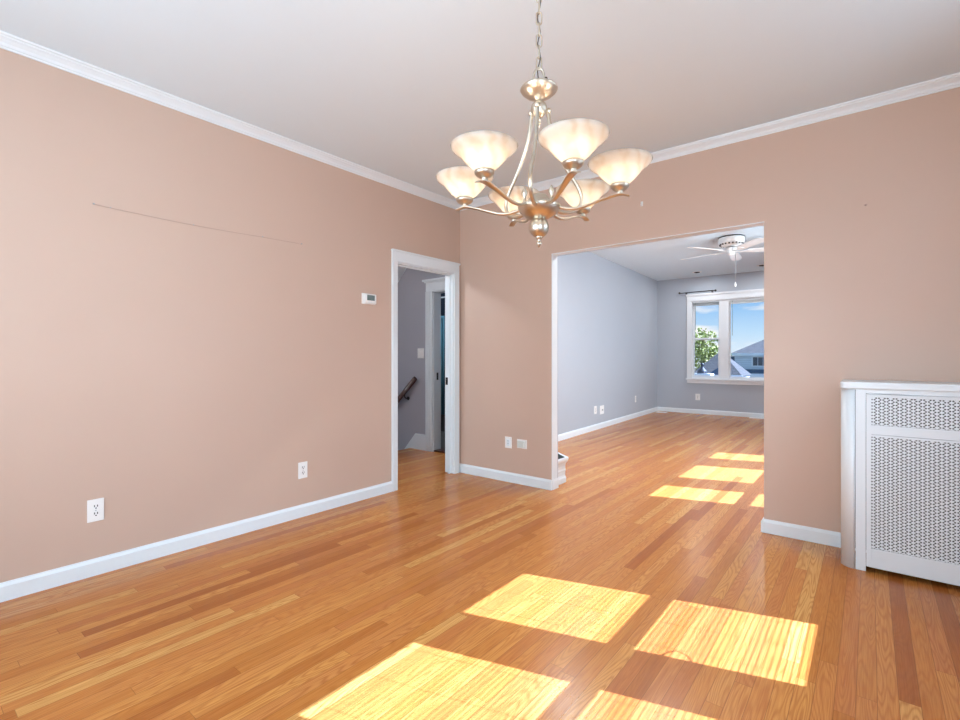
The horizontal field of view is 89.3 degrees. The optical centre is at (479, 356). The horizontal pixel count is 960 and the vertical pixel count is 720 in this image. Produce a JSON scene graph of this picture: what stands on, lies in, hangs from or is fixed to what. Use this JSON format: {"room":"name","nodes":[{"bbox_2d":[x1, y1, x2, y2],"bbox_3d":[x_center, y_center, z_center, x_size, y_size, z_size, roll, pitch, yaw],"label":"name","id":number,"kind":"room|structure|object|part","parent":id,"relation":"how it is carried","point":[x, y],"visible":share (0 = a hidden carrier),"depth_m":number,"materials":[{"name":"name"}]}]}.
{"room":"empty dining room","nodes":[
{"label":"empty dining room","id":0,"kind":"room"},
{"bbox_2d":[0,48,459,582],"bbox_3d":[-1.631,-0.230,3.256,0.140,2.800,5.610,0,0,39],"label":"wall","id":1,"kind":"structure","parent":0,"point":[178,376],"depth_m":2.88,"materials":[{"name":"beige paint"}]},
{"bbox_2d":[87,498,103,522],"bbox_3d":[-2.059,0.824,2.603,0.009,0.119,0.073,0,0,39],"label":"wall outlet","id":2,"kind":"object","parent":1,"relation":"attached to","point":[95,507],"visible":1,"depth_m":2.60,"materials":[{"name":"white plastic"}]},
{"bbox_2d":[92,504,99,509],"bbox_3d":[-2.058,0.804,2.602,0.005,0.025,0.034,0,0,39],"label":"receptacle","id":3,"kind":"object","parent":2,"relation":"attached to","point":[94,506],"depth_m":2.60,"materials":[{"name":"white plastic"}]},
{"bbox_2d":[92,511,99,516],"bbox_3d":[-2.058,0.844,2.602,0.005,0.025,0.034,0,0,39],"label":"receptacle","id":4,"kind":"object","parent":2,"relation":"attached to","point":[94,513],"depth_m":2.60,"materials":[{"name":"white plastic"}]},
{"bbox_2d":[0,481,391,602],"bbox_3d":[-2.045,1.126,2.615,0.016,0.088,4.093,0,0,39],"label":"baseboard","id":5,"kind":"structure","parent":1,"relation":"attached to","point":[19,587],"depth_m":2.86,"materials":[{"name":"white paint"}]},
{"bbox_2d":[93,203,301,243],"bbox_3d":[-1.684,-0.815,3.070,0.011,0.023,1.226,0,0,39],"label":"crack","id":6,"kind":"object","parent":1,"relation":"attached to","point":[93,203],"visible":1,"depth_m":2.96,"materials":[{"name":"dark crack line in painted plaster"}]},
{"bbox_2d":[0,30,459,209],"bbox_3d":[-1.744,-1.502,2.955,0.060,0.056,5.000,0,0,39],"label":"crown molding","id":7,"kind":"structure","parent":1,"relation":"attached to","point":[9,42],"depth_m":2.94,"materials":[{"name":"white paint"}]},
{"bbox_2d":[298,461,306,478],"bbox_3d":[-1.296,0.832,3.554,0.009,0.118,0.073,0,0,39],"label":"wall outlet","id":8,"kind":"object","parent":1,"relation":"attached to","point":[302,466],"visible":1,"depth_m":3.55,"materials":[{"name":"white plastic"}]},
{"bbox_2d":[362,293,375,304],"bbox_3d":[-0.914,-0.476,4.014,0.030,0.088,0.140,0,0,39],"label":"thermostat","id":9,"kind":"object","parent":1,"relation":"attached to","point":[370,299],"visible":1,"depth_m":4.00,"materials":[{"name":"white plastic"}]},
{"bbox_2d":[391,249,460,490],"bbox_3d":[-0.523,0.118,4.583,0.133,2.104,0.889,0,0,39],"label":"door frame","id":10,"kind":"structure","parent":1,"relation":"in","point":[399,258],"depth_m":4.84,"materials":[{"name":"white paint"}]},
{"bbox_3d":[-0.743,0.169,4.232,0.023,2.002,0.060,0,0,39],"label":"casing","id":11,"kind":"part","parent":10,"relation":"part of","materials":[{"name":"white paint"}]},
{"bbox_3d":[-0.483,-0.882,4.551,0.030,0.104,0.889,0,0,39],"label":"head casing","id":12,"kind":"part","parent":10,"relation":"part of","materials":[{"name":"white paint"}]},
{"bbox_3d":[-0.235,0.169,4.865,0.023,2.002,0.068,0,0,39],"label":"casing","id":13,"kind":"part","parent":10,"relation":"part of","materials":[{"name":"white paint"}]},
{"bbox_2d":[398,267,405,281],"bbox_3d":[-2.079,-0.285,5.397,3.280,2.390,2.790,0,0,39],"label":"ceiling","id":14,"kind":"structure","parent":0,"point":[401,270],"depth_m":6.28,"materials":[{"name":"white paint"}]},
{"bbox_2d":[398,268,444,449],"bbox_3d":[-1.169,0.670,6.532,3.280,4.200,0.120,0,0,39],"label":"wall","id":15,"kind":"structure","parent":0,"point":[411,288],"depth_m":6.23,"materials":[{"name":"grey paint"}]},
{"bbox_2d":[398,377,416,402],"bbox_3d":[-1.438,1.007,6.614,1.684,1.510,0.091,0,0,39],"label":"handrail","id":16,"kind":"object","parent":15,"relation":"attached to","point":[414,379],"visible":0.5,"depth_m":6.17,"materials":[{"name":"brown wood"}]},
{"bbox_2d":[404,433,424,449],"bbox_3d":[-1.190,1.748,6.457,1.340,1.544,0.024,0,0,39],"label":"baseboard","id":17,"kind":"structure","parent":15,"relation":"attached to","point":[417,441],"depth_m":6.13,"materials":[{"name":"white paint"}]},
{"bbox_2d":[418,348,423,357],"bbox_3d":[-0.749,-0.040,6.107,0.112,0.125,0.018,0,0,39],"label":"light switch","id":18,"kind":"object","parent":15,"relation":"attached to","point":[420,350],"visible":1,"depth_m":6.11,"materials":[{"name":"white plastic"}]},
{"bbox_2d":[422,277,444,452],"bbox_3d":[-0.280,0.110,5.787,0.990,2.120,0.180,0,0,39],"label":"door frame","id":19,"kind":"structure","parent":15,"relation":"in","point":[435,287],"depth_m":6.00,"materials":[{"name":"white paint"}]},
{"bbox_3d":[-0.627,0.185,6.003,0.112,1.970,0.032,0,0,39],"label":"casing","id":20,"kind":"part","parent":19,"relation":"part of","materials":[{"name":"white paint"}]},
{"bbox_3d":[-0.319,-0.875,5.738,0.990,0.150,0.055,0,0,39],"label":"head casing","id":21,"kind":"part","parent":19,"relation":"part of","materials":[{"name":"white paint"}]},
{"bbox_2d":[441,293,444,315],"bbox_3d":[-0.528,-0.130,7.275,3.150,2.600,1.840,0,0,39],"label":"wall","id":22,"kind":"structure","parent":0,"point":[442,294],"depth_m":8.42,"materials":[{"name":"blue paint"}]},
{"bbox_2d":[441,316,444,414],"bbox_3d":[-0.946,0.135,7.816,1.020,1.530,0.082,0,0,39],"label":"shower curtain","id":23,"kind":"object","parent":22,"relation":"hanging from","point":[442,317],"visible":0.09,"depth_m":7.53,"materials":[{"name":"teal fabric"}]},
{"bbox_2d":[0,411,959,719],"bbox_3d":[0.629,1.200,5.442,7.050,0.060,11.850,0,0,39],"label":"floor","id":24,"kind":"structure","parent":0,"point":[648,584],"depth_m":2.19,"materials":[{"name":"brown wood"}]},
{"bbox_2d":[441,414,444,430],"bbox_3d":[-0.485,1.030,7.888,2.150,0.280,0.610,0,0,39],"label":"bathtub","id":25,"kind":"object","parent":24,"relation":"on","point":[442,415],"visible":0.02,"depth_m":7.58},
{"bbox_2d":[558,452,568,484],"bbox_3d":[0.640,1.054,4.632,0.438,0.232,0.388,0,0,39],"label":"planter box","id":26,"kind":"object","parent":24,"relation":"on","point":[562,459],"visible":0.27,"depth_m":4.47,"materials":[{"name":"white paint"}]},
{"bbox_2d":[840,379,959,585],"bbox_3d":[2.403,0.655,2.611,0.740,1.030,0.344,0,0,39],"label":"radiator cover","id":27,"kind":"object","parent":24,"relation":"on","point":[900,440],"visible":1,"depth_m":2.56,"materials":[{"name":"white metal"}]},
{"bbox_2d":[871,437,959,564],"bbox_3d":[2.336,0.736,2.459,0.556,0.606,0.002,0,0,39],"label":"grille","id":28,"kind":"object","parent":27,"relation":"attached to","point":[899,554],"depth_m":2.51,"materials":[{"name":"white metal"}]},
{"bbox_2d":[871,397,959,430],"bbox_3d":[2.336,0.295,2.459,0.556,0.154,0.002,0,0,39],"label":"grille","id":29,"kind":"object","parent":27,"relation":"attached to","point":[877,426],"depth_m":2.52,"materials":[{"name":"white metal"}]},
{"bbox_2d":[0,0,959,200],"bbox_3d":[-0.277,-1.570,1.755,4.090,0.080,5.205,0,0,39],"label":"ceiling","id":30,"kind":"structure","parent":0,"point":[386,87],"depth_m":2.51,"materials":[{"name":"white paint"}]},
{"bbox_2d":[436,0,652,247],"bbox_3d":[0.192,-0.943,1.581,0.656,1.175,0.694,0,0,39],"label":"chandelier","id":31,"kind":"object","parent":30,"relation":"hanging from","point":[572,141],"visible":1,"depth_m":1.50,"materials":[{"name":"beige glass"}]},
{"bbox_3d":[-0.052,-0.570,1.648,0.196,0.078,0.196,0,0,39],"label":"lamp shade","id":32,"kind":"part","parent":31,"relation":"part of","materials":[{"name":"white glass"}]},
{"bbox_3d":[0.012,-0.570,1.403,0.196,0.078,0.196,0,0,39],"label":"lamp shade","id":33,"kind":"part","parent":31,"relation":"part of","materials":[{"name":"white glass"}]},
{"bbox_3d":[0.035,-0.488,1.625,0.239,0.041,0.025,0,0,15],"label":"arm","id":34,"kind":"part","parent":31,"relation":"part of","materials":[{"name":"beige metal"}]},
{"bbox_3d":[0.077,-0.488,1.466,0.239,0.041,0.025,0,0,-44],"label":"arm","id":35,"kind":"part","parent":31,"relation":"part of","materials":[{"name":"beige metal"}]},
{"bbox_3d":[0.128,-0.570,1.825,0.196,0.078,0.196,0,0,39],"label":"lamp shade","id":36,"kind":"part","parent":31,"relation":"part of","materials":[{"name":"white glass"}]},
{"bbox_3d":[0.131,-0.636,1.647,0.013,0.336,0.132,0,0,-43],"label":"bowed rod","id":37,"kind":"part","parent":31,"relation":"part of","materials":[{"name":"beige metal"}]},
{"bbox_3d":[0.151,-0.488,1.739,0.025,0.041,0.239,0,0,-15],"label":"arm","id":38,"kind":"part","parent":31,"relation":"part of","materials":[{"name":"beige metal"}]},
{"bbox_3d":[0.144,-0.517,1.568,0.020,0.058,0.020,0,0,39],"label":"hub knob","id":39,"kind":"part","parent":31,"relation":"part of","materials":[{"name":"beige metal"}]},
{"bbox_3d":[0.166,-0.636,1.495,0.013,0.336,0.132,0,0,17],"label":"bowed rod","id":40,"kind":"part","parent":31,"relation":"part of","materials":[{"name":"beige metal"}]},
{"bbox_3d":[0.192,-0.858,1.581,0.122,0.060,0.122,0,0,39],"label":"dish","id":41,"kind":"part","parent":31,"relation":"part of","materials":[{"name":"beige metal"}]},
{"bbox_3d":[0.192,-1.192,1.581,0.013,0.616,0.011,0,0,0],"label":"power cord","id":42,"kind":"part","parent":31,"relation":"part of","materials":[{"name":"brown metal"}]},
{"bbox_3d":[0.192,-0.485,1.581,0.140,0.090,0.140,0,0,39],"label":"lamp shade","id":43,"kind":"part","parent":31,"relation":"part of","materials":[{"name":"beige metal"}]},
{"bbox_3d":[0.227,-0.517,1.546,0.020,0.058,0.020,0,0,39],"label":"hub knob","id":44,"kind":"part","parent":31,"relation":"part of","materials":[{"name":"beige metal"}]},
{"bbox_3d":[0.234,-0.488,1.424,0.025,0.041,0.239,0,0,-14],"label":"arm","id":45,"kind":"part","parent":31,"relation":"part of","materials":[{"name":"beige metal"}]},
{"bbox_3d":[0.279,-0.636,1.601,0.132,0.337,0.013,0,0,-13],"label":"bowed rod","id":46,"kind":"part","parent":31,"relation":"part of","materials":[{"name":"silver metal"}]},
{"bbox_3d":[0.308,-0.488,1.695,0.025,0.041,0.239,0,0,45],"label":"arm","id":47,"kind":"part","parent":31,"relation":"part of","materials":[{"name":"beige metal"}]},
{"bbox_3d":[0.256,-0.570,1.337,0.196,0.078,0.196,0,0,39],"label":"lamp shade","id":48,"kind":"part","parent":31,"relation":"part of","materials":[{"name":"white glass"}]},
{"bbox_3d":[0.372,-0.570,1.759,0.196,0.078,0.196,0,0,39],"label":"lamp shade","id":49,"kind":"part","parent":31,"relation":"part of","materials":[{"name":"white glass"}]},
{"bbox_3d":[0.349,-0.488,1.537,0.239,0.041,0.025,0,0,15],"label":"arm","id":50,"kind":"part","parent":31,"relation":"part of","materials":[{"name":"beige metal"}]},
{"bbox_3d":[0.436,-0.570,1.514,0.196,0.078,0.196,0,0,39],"label":"lamp shade","id":51,"kind":"part","parent":31,"relation":"part of","materials":[{"name":"white glass"}]},
{"bbox_2d":[558,252,656,434],"bbox_3d":[1.794,-0.230,7.780,0.100,2.800,6.756,0,0,36],"label":"wall","id":52,"kind":"structure","parent":0,"point":[607,310],"depth_m":8.00,"materials":[{"name":"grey paint"}]},
{"bbox_2d":[600,405,603,413],"bbox_3d":[2.012,0.875,7.968,0.030,0.140,0.170,0,0,36],"label":"wall plate","id":53,"kind":"object","parent":52,"relation":"attached to","point":[602,406],"visible":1,"depth_m":7.97,"materials":[{"name":"white plastic"}]},
{"bbox_2d":[558,407,657,440],"bbox_3d":[1.839,1.126,7.744,0.016,0.088,6.752,0,0,36],"label":"baseboard","id":54,"kind":"structure","parent":52,"relation":"attached to","point":[563,436],"depth_m":7.96,"materials":[{"name":"white paint"}]},
{"bbox_2d":[588,226,763,280],"bbox_3d":[3.387,-1.670,6.585,4.420,0.080,6.915,0,0,39],"label":"ceiling","id":55,"kind":"structure","parent":0,"point":[658,260],"depth_m":7.92,"materials":[{"name":"white paint"}]},
{"bbox_2d":[681,234,763,286],"bbox_3d":[3.445,-1.288,6.669,1.377,0.685,1.350,0,0,39],"label":"ceiling fan","id":56,"kind":"object","parent":55,"relation":"hanging from","point":[732,243],"visible":0.98,"depth_m":6.53,"materials":[{"name":"white metal"}]},
{"bbox_3d":[2.998,-1.435,6.466,0.520,0.033,0.134,0,0,-20],"label":"blade","id":57,"kind":"part","parent":56,"relation":"part of","materials":[{"name":"white wood"}]},
{"bbox_3d":[3.688,-1.435,7.005,0.134,0.033,0.520,0,0,34],"label":"blade","id":58,"kind":"part","parent":56,"relation":"part of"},
{"bbox_3d":[3.447,-1.435,6.164,0.134,0.033,0.520,0,0,-2],"label":"blade","id":59,"kind":"part","parent":56,"relation":"part of","materials":[{"name":"white wood"}]},
{"bbox_3d":[3.873,-1.435,6.497,0.520,0.033,0.134,0,0,16],"label":"blade","id":60,"kind":"part","parent":56,"relation":"part of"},
{"bbox_2d":[460,87,959,532],"bbox_3d":[1.312,-0.230,3.776,3.900,2.800,0.105,0,0,39],"label":"wall","id":61,"kind":"structure","parent":0,"point":[853,290],"depth_m":3.13,"materials":[{"name":"beige paint"}]},
{"bbox_2d":[459,463,551,489],"bbox_3d":[0.209,1.126,4.583,1.069,0.088,0.016,0,0,39],"label":"baseboard","id":62,"kind":"structure","parent":61,"relation":"attached to","point":[542,483],"depth_m":4.53,"materials":[{"name":"white paint"}]},
{"bbox_2d":[505,436,511,447],"bbox_3d":[0.264,0.804,4.543,0.074,0.105,0.010,0,0,39],"label":"wall plate","id":63,"kind":"object","parent":61,"relation":"attached to","point":[508,440],"visible":1,"depth_m":4.54,"materials":[{"name":"white plastic"}]},
{"bbox_2d":[517,439,526,448],"bbox_3d":[0.380,0.802,4.443,0.106,0.082,0.020,0,0,39],"label":"wall plate","id":64,"kind":"object","parent":61,"relation":"attached to","point":[521,443],"visible":1,"depth_m":4.43,"materials":[{"name":"white plastic"}]},
{"bbox_2d":[552,478,558,489],"bbox_3d":[0.666,1.126,4.294,0.006,0.088,0.105,0,0,39],"label":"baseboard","id":65,"kind":"structure","parent":61,"relation":"attached to","point":[555,482],"depth_m":4.29,"materials":[{"name":"white paint"}]},
{"bbox_2d":[552,221,763,479],"bbox_3d":[1.265,0.090,3.751,1.626,1.983,0.015,0,0,39],"label":"trim","id":66,"kind":"structure","parent":61,"relation":"attached to","point":[763,221],"depth_m":4.14,"materials":[{"name":"white paint"}]},
{"bbox_2d":[460,72,959,210],"bbox_3d":[1.280,-1.502,3.696,3.850,0.056,0.060,0,0,39],"label":"crown molding","id":67,"kind":"structure","parent":61,"relation":"attached to","point":[952,81],"depth_m":3.10,"materials":[{"name":"white paint"}]},
{"bbox_2d":[761,517,840,547],"bbox_3d":[2.374,1.126,2.923,1.176,0.088,0.137,0,0,39],"label":"baseboard","id":68,"kind":"structure","parent":61,"relation":"attached to","point":[826,537],"depth_m":3.10,"materials":[{"name":"white paint"}]},
{"bbox_2d":[657,271,763,412],"bbox_3d":[5.457,-0.230,9.261,4.300,2.800,0.150,0,0,39],"label":"wall","id":69,"kind":"structure","parent":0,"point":[673,389],"depth_m":10.11,"materials":[{"name":"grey paint"}]},
{"bbox_2d":[695,394,699,399],"bbox_3d":[4.463,0.830,9.956,0.090,0.130,0.009,0,0,39],"label":"wall outlet","id":70,"kind":"object","parent":69,"relation":"attached to","point":[697,396],"visible":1,"depth_m":9.96,"materials":[{"name":"white plastic"}]},
{"bbox_2d":[678,289,716,294],"bbox_3d":[4.441,-1.311,9.920,0.734,0.058,0.092,0,0,39],"label":"curtain rod","id":71,"kind":"object","parent":69,"relation":"attached to","point":[715,290],"visible":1,"depth_m":9.87,"materials":[{"name":"brown metal"}]},
{"bbox_3d":[4.426,-1.319,9.902,0.670,0.024,0.018,0,0,39],"label":"rod","id":72,"kind":"part","parent":71,"relation":"part of","materials":[{"name":"brown metal"}]},
{"bbox_2d":[693,300,718,330],"bbox_3d":[4.594,-0.830,9.877,0.498,0.600,0.044,0,0,39],"label":"mini blind","id":73,"kind":"object","parent":69,"relation":"attached to","point":[702,303],"visible":1,"depth_m":9.91,"materials":[{"name":"white plastic"}]},
{"bbox_2d":[658,407,763,417],"bbox_3d":[5.452,1.126,9.158,4.180,0.088,0.016,0,0,39],"label":"baseboard","id":74,"kind":"structure","parent":69,"relation":"attached to","point":[668,409],"depth_m":9.77,"materials":[{"name":"white paint"}]},
{"bbox_2d":[686,289,763,385],"bbox_3d":[5.595,-0.367,9.115,3.263,1.834,0.205,0,0,39],"label":"window","id":75,"kind":"structure","parent":69,"relation":"attached to","point":[724,340],"depth_m":9.69,"materials":[{"name":"white wood"}]},
{"bbox_3d":[4.645,-0.732,9.947,0.516,0.787,0.035,0,0,39],"label":"sash","id":76,"kind":"part","parent":75,"relation":"part of","materials":[{"name":"clear glass"}]},
{"bbox_3d":[4.620,0.025,9.916,0.516,0.813,0.035,0,0,39],"label":"sash","id":77,"kind":"part","parent":75,"relation":"part of","materials":[{"name":"glass"}]},
{"bbox_3d":[5.563,0.500,9.076,3.263,0.100,0.105,0,0,39],"label":"sill","id":78,"kind":"part","parent":75,"relation":"part of","materials":[{"name":"white wood"}]},
{"bbox_3d":[5.615,-0.347,9.137,1.670,1.557,0.035,0,0,39],"label":"sash","id":79,"kind":"part","parent":75,"relation":"part of","materials":[{"name":"glass"}]},
{"bbox_2d":[729,297,763,335],"bbox_3d":[5.576,-0.770,9.089,1.660,0.720,0.044,0,0,39],"label":"mini blind","id":80,"kind":"object","parent":69,"relation":"attached to","point":[747,300],"visible":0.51,"depth_m":9.43,"materials":[{"name":"white plastic"}]},
{"bbox_3d":[5.580,-1.044,9.094,1.652,0.017,0.027,0,0,39],"label":"rail","id":81,"kind":"part","parent":80,"relation":"part of","materials":[{"name":"white plastic"}]},
{"label":"outside","id":82,"kind":"structure","parent":0,"visible":0},
{"bbox_3d":[24.832,5.270,36.120,180.000,0.200,200.000,0,0,39],"label":"ground","id":83,"kind":"structure","parent":82,"visible":0},
{"bbox_2d":[695,363,713,375],"bbox_3d":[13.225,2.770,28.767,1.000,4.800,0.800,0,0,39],"label":"roof vent","id":84,"kind":"object","parent":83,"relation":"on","point":[702,371],"visible":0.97,"depth_m":28.61,"materials":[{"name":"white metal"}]},
{"bbox_2d":[695,328,731,369],"bbox_3d":[19.478,1.265,42.942,4.966,7.847,3.229,0,0,39],"label":"tree","id":85,"kind":"object","parent":83,"relation":"on","point":[702,355],"visible":0.37,"depth_m":42.42,"materials":[{"name":"green plant"}]},
{"bbox_2d":[695,354,751,376],"bbox_3d":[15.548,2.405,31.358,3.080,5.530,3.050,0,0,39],"label":"house","id":86,"kind":"structure","parent":83,"relation":"on","point":[711,366],"depth_m":30.69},
{"bbox_2d":[731,340,763,376],"bbox_3d":[32.021,0.988,44.199,15.700,8.365,11.000,0,0,39],"label":"house","id":87,"kind":"structure","parent":83,"relation":"on","point":[751,357],"depth_m":44.04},
{"bbox_3d":[24.791,0.445,43.738,0.360,0.750,0.030,0,0,39],"label":"pane","id":88,"kind":"part","parent":87,"relation":"part of","materials":[{"name":"clear glass"}]},
{"bbox_3d":[25.111,0.445,43.481,0.360,0.750,0.030,0,0,39],"label":"pane","id":89,"kind":"part","parent":87,"relation":"part of","materials":[{"name":"clear glass"}]}
]}

